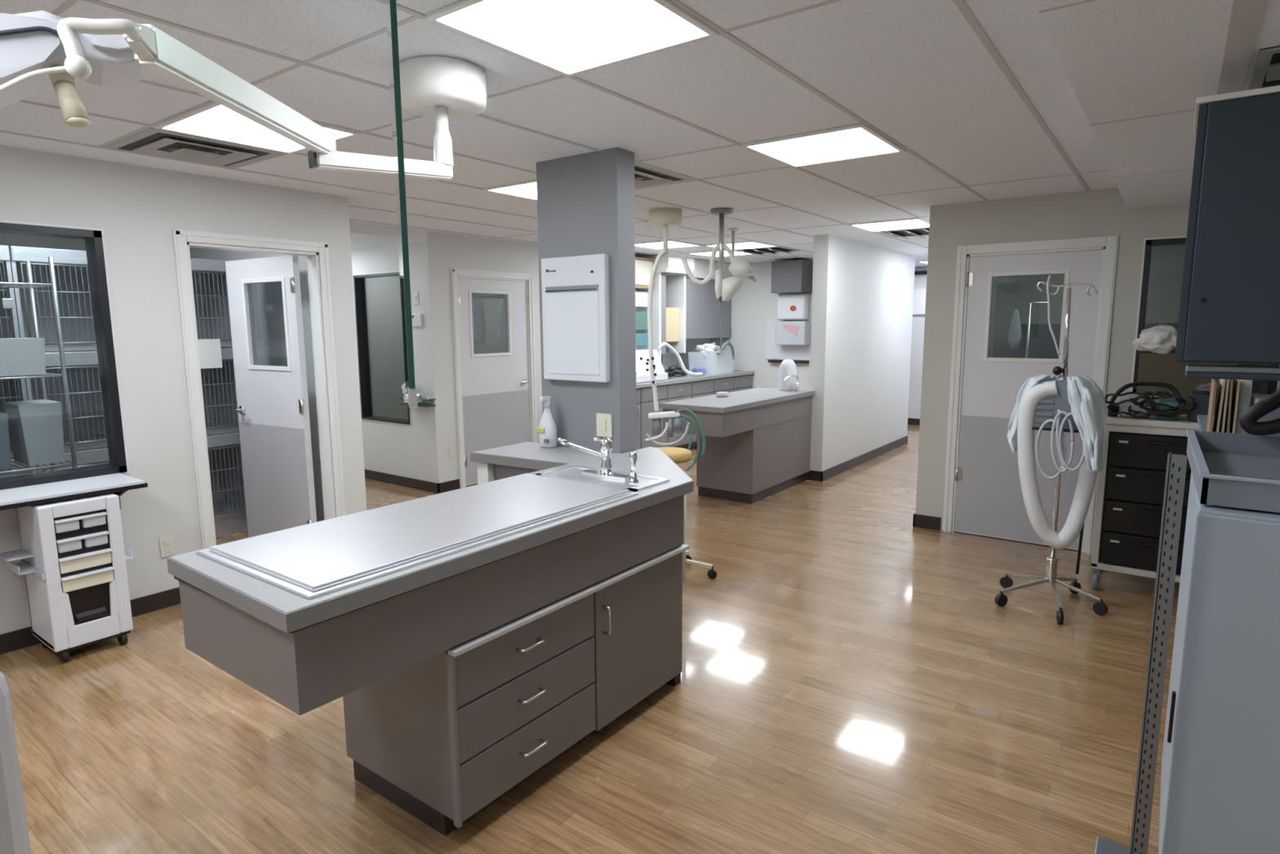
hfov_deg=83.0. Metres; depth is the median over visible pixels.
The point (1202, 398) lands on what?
control unit
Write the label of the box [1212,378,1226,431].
folder
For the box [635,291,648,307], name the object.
box
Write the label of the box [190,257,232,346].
cage
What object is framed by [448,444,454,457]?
wall socket
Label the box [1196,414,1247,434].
shelf unit
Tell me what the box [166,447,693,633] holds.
countertop
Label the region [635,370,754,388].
countertop
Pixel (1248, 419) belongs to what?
hose
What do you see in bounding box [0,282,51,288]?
wire shelf
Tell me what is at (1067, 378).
drape
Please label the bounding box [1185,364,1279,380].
light
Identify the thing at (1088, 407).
drape
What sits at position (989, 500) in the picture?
door
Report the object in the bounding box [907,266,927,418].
wall
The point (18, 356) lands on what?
storage bin
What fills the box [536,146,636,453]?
wall pillar
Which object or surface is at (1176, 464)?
upright
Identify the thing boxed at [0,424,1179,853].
floor
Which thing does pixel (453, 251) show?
wall
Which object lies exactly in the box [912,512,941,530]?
baseboard
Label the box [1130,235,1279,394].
window
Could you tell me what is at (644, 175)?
ceiling vent
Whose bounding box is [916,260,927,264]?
recessed light
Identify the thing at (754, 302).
wall
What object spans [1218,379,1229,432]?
folder
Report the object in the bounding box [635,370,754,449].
base cabinet
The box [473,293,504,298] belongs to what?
wall
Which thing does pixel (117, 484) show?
shelf
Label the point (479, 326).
coat
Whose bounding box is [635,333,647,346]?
box
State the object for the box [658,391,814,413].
countertop
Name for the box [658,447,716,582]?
stool
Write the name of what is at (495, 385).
door
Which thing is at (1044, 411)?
vent grille
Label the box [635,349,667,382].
monitor
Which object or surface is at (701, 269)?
soffit box
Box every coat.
[473,297,485,343]
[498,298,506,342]
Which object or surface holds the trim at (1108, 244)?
attached to the wall at (1102, 212)
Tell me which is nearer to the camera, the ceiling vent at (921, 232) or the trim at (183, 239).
the trim at (183, 239)
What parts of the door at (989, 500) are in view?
kick panel, window trim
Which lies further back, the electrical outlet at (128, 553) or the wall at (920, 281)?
the wall at (920, 281)
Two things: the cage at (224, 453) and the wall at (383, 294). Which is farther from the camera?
the wall at (383, 294)
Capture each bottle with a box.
[535,395,556,448]
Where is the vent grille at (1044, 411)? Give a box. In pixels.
[1034,395,1053,422]
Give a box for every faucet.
[555,436,630,481]
[783,374,799,391]
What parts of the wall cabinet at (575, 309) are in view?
panel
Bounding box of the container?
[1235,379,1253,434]
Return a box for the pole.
[728,227,738,276]
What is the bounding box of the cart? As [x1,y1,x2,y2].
[0,493,133,662]
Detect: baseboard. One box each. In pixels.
[0,586,181,654]
[364,468,459,493]
[808,417,919,481]
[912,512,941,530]
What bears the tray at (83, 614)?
on the cart
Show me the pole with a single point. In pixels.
(732, 230)
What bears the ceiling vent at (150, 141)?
in the ceiling at (917, 72)
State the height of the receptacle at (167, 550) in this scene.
0.028 m
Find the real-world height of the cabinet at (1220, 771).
1.118 m
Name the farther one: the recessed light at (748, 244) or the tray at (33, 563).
the recessed light at (748, 244)
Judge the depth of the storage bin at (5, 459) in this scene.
3.90 m
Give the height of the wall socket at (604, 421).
0.122 m
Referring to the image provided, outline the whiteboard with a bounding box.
[765,318,811,363]
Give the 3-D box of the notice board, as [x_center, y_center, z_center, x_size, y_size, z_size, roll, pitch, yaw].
[4.263,-1.894,10.970,0.380,0.400,0.019,6,10,36]
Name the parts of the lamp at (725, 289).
cross arm, looped arm, lamp shade, lamp shade, lamp shade, lamp shade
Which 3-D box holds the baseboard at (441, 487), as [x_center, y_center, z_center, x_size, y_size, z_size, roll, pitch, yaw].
[-2.634,0.488,7.505,2.012,0.095,0.252,6,10,36]
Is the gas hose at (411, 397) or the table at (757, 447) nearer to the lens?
the gas hose at (411, 397)
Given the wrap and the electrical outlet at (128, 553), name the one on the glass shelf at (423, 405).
the wrap
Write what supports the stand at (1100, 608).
on the floor
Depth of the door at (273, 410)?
4.98 m
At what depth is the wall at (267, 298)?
5.26 m
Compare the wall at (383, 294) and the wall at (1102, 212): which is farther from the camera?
the wall at (383, 294)
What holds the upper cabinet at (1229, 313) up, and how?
attached to the wall
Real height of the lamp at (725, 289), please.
1.033 m
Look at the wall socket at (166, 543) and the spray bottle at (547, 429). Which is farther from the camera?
the wall socket at (166, 543)
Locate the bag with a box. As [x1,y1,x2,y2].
[1132,324,1177,353]
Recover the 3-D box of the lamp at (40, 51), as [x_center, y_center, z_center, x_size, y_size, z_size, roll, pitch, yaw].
[-0.908,-0.867,1.884,0.444,0.496,1.549,3,9,21]
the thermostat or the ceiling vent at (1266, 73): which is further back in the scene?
the thermostat
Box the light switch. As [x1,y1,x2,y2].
[413,292,418,305]
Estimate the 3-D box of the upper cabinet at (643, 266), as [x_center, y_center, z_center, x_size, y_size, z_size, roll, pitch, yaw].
[-0.140,-1.843,8.656,0.305,0.360,0.660,6,10,36]
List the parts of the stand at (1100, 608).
leg, leg, leg, clamp knob, leg, leg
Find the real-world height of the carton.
0.470 m
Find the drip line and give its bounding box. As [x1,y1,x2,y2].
[1046,275,1060,355]
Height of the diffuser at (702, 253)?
0.005 m
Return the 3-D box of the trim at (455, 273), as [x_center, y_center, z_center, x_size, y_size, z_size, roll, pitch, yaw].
[-1.477,-0.508,7.335,0.122,2.100,1.070,6,10,36]
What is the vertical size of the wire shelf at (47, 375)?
0.010 m
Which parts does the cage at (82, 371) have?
wire door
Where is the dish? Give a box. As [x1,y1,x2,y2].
[715,391,728,396]
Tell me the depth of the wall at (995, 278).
6.80 m
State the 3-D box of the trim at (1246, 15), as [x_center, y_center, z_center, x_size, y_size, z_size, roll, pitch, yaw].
[0.997,-0.861,0.968,0.965,0.007,5.925,6,10,36]
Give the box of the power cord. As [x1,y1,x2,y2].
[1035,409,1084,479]
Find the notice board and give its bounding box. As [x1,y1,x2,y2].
[912,288,926,315]
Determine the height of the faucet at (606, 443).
0.175 m
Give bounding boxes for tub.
[688,341,735,374]
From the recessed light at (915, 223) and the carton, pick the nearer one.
the carton
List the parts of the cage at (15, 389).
wire door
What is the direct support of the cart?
on the floor
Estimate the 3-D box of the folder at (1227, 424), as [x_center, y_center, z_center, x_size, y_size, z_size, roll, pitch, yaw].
[2.229,-0.078,2.741,0.013,0.230,0.270,6,10,36]
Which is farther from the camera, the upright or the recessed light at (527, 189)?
the recessed light at (527, 189)
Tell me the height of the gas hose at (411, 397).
1.035 m
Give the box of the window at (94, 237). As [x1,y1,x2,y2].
[0,219,129,489]
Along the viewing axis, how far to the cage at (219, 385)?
5.70 m
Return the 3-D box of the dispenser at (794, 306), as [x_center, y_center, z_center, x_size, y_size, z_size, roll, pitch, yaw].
[2.041,-1.609,9.673,0.410,0.345,0.167,6,10,36]
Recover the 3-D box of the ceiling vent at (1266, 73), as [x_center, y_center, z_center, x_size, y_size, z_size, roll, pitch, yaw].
[1.975,-0.997,2.006,0.430,0.038,0.530,6,10,36]
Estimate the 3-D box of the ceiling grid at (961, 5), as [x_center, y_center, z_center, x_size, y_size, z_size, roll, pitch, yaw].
[0.598,-1.647,5.589,5.140,0.004,13.000,6,10,36]
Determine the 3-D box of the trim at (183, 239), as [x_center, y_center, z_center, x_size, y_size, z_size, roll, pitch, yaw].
[-2.330,-0.104,4.500,0.142,2.100,0.909,6,10,36]
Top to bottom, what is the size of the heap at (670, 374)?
0.084 m
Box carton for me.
[1136,351,1238,414]
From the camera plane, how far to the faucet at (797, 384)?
7.06 m
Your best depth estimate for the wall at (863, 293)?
7.78 m
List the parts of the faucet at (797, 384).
spout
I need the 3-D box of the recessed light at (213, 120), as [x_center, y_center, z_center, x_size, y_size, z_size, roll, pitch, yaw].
[-1.643,-1.281,3.122,0.595,0.012,0.595,6,10,36]
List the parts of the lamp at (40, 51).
rim trim, grip handle, spring arm, horizontal arm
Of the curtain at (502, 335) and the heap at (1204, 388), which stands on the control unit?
the heap at (1204, 388)
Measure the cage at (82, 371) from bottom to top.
0.635 m
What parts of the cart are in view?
drawer, drawer, frame, wide drawer, wide drawer, drawer, drawer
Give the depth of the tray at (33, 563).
3.36 m
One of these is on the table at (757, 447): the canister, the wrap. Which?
the canister
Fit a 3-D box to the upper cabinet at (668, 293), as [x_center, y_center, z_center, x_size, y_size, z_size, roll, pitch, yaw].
[0.278,-1.298,9.250,0.365,1.290,0.575,6,10,36]
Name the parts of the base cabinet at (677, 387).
drawer, door, drawer, door, drawer, door, drawer, door, drawer, door, drawer, door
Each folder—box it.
[1206,378,1217,431]
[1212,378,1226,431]
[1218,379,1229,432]
[1223,379,1233,432]
[1229,379,1240,433]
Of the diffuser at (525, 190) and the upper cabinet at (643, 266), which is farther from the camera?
the upper cabinet at (643, 266)
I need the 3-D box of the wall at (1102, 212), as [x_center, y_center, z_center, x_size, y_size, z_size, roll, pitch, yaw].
[3.036,-0.344,4.856,2.170,2.410,0.120,6,10,36]
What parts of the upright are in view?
plate, angle post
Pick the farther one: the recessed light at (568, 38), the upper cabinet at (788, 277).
the upper cabinet at (788, 277)
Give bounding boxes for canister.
[778,359,796,391]
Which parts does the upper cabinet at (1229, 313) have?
trim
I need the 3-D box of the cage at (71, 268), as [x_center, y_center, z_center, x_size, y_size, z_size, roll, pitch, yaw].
[-3.810,-0.832,4.811,0.640,0.635,0.665,6,10,36]
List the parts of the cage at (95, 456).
wire door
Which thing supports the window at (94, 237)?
in the wall at (137, 208)
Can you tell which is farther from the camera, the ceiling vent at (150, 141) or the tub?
the tub
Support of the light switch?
attached to the wall at (417, 451)
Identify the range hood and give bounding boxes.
[640,254,694,275]
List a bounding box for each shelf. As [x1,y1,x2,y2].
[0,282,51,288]
[0,373,62,379]
[0,459,72,474]
[0,472,147,510]
[399,397,435,407]
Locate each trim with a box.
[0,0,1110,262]
[172,228,346,549]
[450,267,537,488]
[942,235,1119,554]
[1038,0,1266,177]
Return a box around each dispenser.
[775,320,810,345]
[776,293,808,319]
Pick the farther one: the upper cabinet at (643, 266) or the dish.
the upper cabinet at (643, 266)
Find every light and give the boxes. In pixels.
[153,101,360,154]
[423,0,719,77]
[482,179,537,200]
[635,240,702,249]
[686,249,754,257]
[703,240,778,249]
[740,124,905,168]
[848,217,929,231]
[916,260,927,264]
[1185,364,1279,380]
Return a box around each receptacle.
[164,539,169,545]
[164,547,170,553]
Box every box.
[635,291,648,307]
[635,311,647,330]
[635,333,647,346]
[685,258,731,279]
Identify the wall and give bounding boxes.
[0,145,366,634]
[0,232,191,257]
[190,247,324,521]
[351,231,447,483]
[364,275,474,419]
[435,231,710,480]
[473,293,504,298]
[710,258,813,390]
[809,234,915,471]
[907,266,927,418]
[915,187,1279,532]
[988,276,997,357]
[992,244,1270,393]
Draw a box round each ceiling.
[0,0,1117,266]
[349,222,427,249]
[1034,0,1279,208]
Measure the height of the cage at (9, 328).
0.635 m
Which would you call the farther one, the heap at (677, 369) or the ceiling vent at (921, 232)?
the heap at (677, 369)
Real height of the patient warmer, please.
0.275 m
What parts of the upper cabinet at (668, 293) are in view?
grey panel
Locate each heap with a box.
[664,364,687,375]
[664,370,675,377]
[690,366,706,373]
[1195,382,1218,393]
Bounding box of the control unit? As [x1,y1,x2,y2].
[1186,391,1260,421]
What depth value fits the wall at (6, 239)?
5.18 m
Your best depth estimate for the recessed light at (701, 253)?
8.64 m
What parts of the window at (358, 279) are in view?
coat rail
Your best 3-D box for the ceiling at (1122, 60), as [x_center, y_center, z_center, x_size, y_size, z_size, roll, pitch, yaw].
[1.346,-1.004,1.457,1.000,0.135,7.150,6,10,36]
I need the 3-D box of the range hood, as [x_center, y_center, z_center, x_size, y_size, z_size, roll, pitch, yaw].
[0.318,-2.030,9.098,0.495,0.200,0.590,6,10,36]
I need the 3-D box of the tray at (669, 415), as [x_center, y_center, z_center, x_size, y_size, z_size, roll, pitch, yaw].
[0.186,-0.094,5.612,0.245,0.053,0.120,0,8,2]
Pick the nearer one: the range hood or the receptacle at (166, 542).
the receptacle at (166, 542)
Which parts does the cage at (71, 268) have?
wire door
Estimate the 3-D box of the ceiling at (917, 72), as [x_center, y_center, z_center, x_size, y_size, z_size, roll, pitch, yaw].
[0.139,-1.732,5.918,9.400,0.080,14.400,6,10,36]
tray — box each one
[0,548,45,580]
[75,606,106,622]
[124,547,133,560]
[648,410,679,418]
[768,360,808,363]
[1186,429,1279,512]
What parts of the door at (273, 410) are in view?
handle, window trim, kick panel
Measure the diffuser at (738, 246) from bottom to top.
0.005 m
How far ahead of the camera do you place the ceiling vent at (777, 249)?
8.27 m
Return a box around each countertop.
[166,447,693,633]
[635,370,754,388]
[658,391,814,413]
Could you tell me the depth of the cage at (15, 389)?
4.50 m
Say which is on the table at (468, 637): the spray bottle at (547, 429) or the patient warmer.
the spray bottle at (547, 429)
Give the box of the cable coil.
[1104,382,1197,419]
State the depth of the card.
5.25 m
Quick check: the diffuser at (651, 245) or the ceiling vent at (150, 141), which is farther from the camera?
the diffuser at (651, 245)
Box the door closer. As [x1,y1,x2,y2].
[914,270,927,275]
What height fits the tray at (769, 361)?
0.035 m
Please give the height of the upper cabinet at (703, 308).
0.795 m
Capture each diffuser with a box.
[491,182,537,199]
[635,241,695,248]
[693,250,746,256]
[710,242,773,249]
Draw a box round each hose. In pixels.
[385,0,422,407]
[657,342,702,376]
[1017,380,1097,549]
[1239,388,1279,435]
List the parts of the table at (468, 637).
steel frame, steel plate, white post, drawer, drawer, drawer, handle, handle, handle, handle, door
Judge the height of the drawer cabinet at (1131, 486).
1.019 m
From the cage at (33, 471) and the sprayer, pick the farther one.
the cage at (33, 471)
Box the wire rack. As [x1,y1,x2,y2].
[0,257,77,474]
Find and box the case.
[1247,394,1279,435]
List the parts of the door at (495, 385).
window trim, kick panel, handle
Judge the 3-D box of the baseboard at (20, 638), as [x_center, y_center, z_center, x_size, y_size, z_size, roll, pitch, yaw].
[-3.197,1.073,3.374,0.012,0.095,4.340,6,10,36]
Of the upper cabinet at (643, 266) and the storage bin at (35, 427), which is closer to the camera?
the storage bin at (35, 427)
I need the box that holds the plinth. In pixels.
[213,513,248,537]
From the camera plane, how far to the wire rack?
4.05 m
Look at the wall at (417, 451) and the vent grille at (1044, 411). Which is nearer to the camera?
the vent grille at (1044, 411)
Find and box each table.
[166,441,693,835]
[658,387,814,503]
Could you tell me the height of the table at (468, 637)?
0.934 m
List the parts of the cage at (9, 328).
wire door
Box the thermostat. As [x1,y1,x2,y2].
[411,313,422,326]
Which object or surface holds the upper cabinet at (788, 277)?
attached to the wall at (754, 302)
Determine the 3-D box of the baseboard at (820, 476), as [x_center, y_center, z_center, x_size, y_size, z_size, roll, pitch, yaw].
[3.010,0.203,9.258,4.000,0.100,4.722,6,10,36]
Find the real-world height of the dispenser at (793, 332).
0.320 m
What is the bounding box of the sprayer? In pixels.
[628,450,639,484]
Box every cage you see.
[0,244,19,337]
[0,375,27,457]
[0,457,36,478]
[8,245,97,351]
[24,350,107,452]
[35,447,109,473]
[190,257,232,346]
[200,346,239,435]
[206,431,246,519]
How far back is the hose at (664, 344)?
8.89 m
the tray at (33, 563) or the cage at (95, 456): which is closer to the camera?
the tray at (33, 563)
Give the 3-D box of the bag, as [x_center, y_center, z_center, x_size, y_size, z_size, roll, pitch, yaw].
[3.159,-0.529,4.420,0.248,0.189,0.176,6,10,36]
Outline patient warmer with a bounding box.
[1031,379,1079,432]
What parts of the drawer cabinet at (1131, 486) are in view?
frame post, rail, drawer, drawer, drawer, drawer, pull, pull, pull, pull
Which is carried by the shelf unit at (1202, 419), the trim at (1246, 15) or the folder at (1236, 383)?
the folder at (1236, 383)
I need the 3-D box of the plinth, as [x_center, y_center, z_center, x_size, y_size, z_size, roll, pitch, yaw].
[-4.013,0.856,4.790,0.600,0.140,2.680,6,10,36]
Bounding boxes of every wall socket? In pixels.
[159,535,174,557]
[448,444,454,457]
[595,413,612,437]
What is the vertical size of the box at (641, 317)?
0.220 m
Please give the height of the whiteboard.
0.600 m
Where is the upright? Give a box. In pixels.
[1093,452,1187,853]
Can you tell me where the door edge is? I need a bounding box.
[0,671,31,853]
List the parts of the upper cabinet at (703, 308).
door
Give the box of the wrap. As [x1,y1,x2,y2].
[401,382,407,394]
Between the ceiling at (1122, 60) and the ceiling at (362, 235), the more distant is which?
the ceiling at (362, 235)
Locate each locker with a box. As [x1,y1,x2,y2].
[471,297,506,354]
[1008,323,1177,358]
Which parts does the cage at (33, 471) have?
wire door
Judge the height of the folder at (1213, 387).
0.210 m
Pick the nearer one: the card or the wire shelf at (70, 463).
the wire shelf at (70, 463)
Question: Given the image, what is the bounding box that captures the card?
[197,338,222,368]
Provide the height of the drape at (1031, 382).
0.443 m
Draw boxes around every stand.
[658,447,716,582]
[995,280,1107,624]
[1008,302,1051,358]
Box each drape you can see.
[1006,373,1065,453]
[1066,375,1106,471]
[1066,377,1071,405]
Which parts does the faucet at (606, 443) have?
spout, lever, plate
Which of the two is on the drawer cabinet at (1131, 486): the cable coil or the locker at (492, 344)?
the cable coil
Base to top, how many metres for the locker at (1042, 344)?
1.550 m
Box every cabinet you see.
[541,253,610,382]
[635,256,653,289]
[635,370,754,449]
[636,271,685,363]
[685,277,732,339]
[771,259,813,293]
[1075,413,1199,589]
[1158,471,1279,853]
[1174,85,1279,364]
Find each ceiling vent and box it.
[102,127,285,168]
[634,162,693,188]
[734,246,800,255]
[878,227,928,239]
[1248,45,1279,89]
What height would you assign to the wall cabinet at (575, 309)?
0.635 m
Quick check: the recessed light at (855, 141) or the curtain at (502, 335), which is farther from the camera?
the curtain at (502, 335)
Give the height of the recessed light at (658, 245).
0.012 m
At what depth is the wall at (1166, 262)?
6.55 m
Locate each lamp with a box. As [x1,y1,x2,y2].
[0,10,486,181]
[665,207,756,348]
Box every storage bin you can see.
[0,337,45,376]
[0,411,10,469]
[3,399,65,466]
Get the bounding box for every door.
[225,255,316,537]
[457,277,529,485]
[954,249,1102,550]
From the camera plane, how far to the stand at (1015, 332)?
6.00 m
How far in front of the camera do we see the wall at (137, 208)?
3.96 m

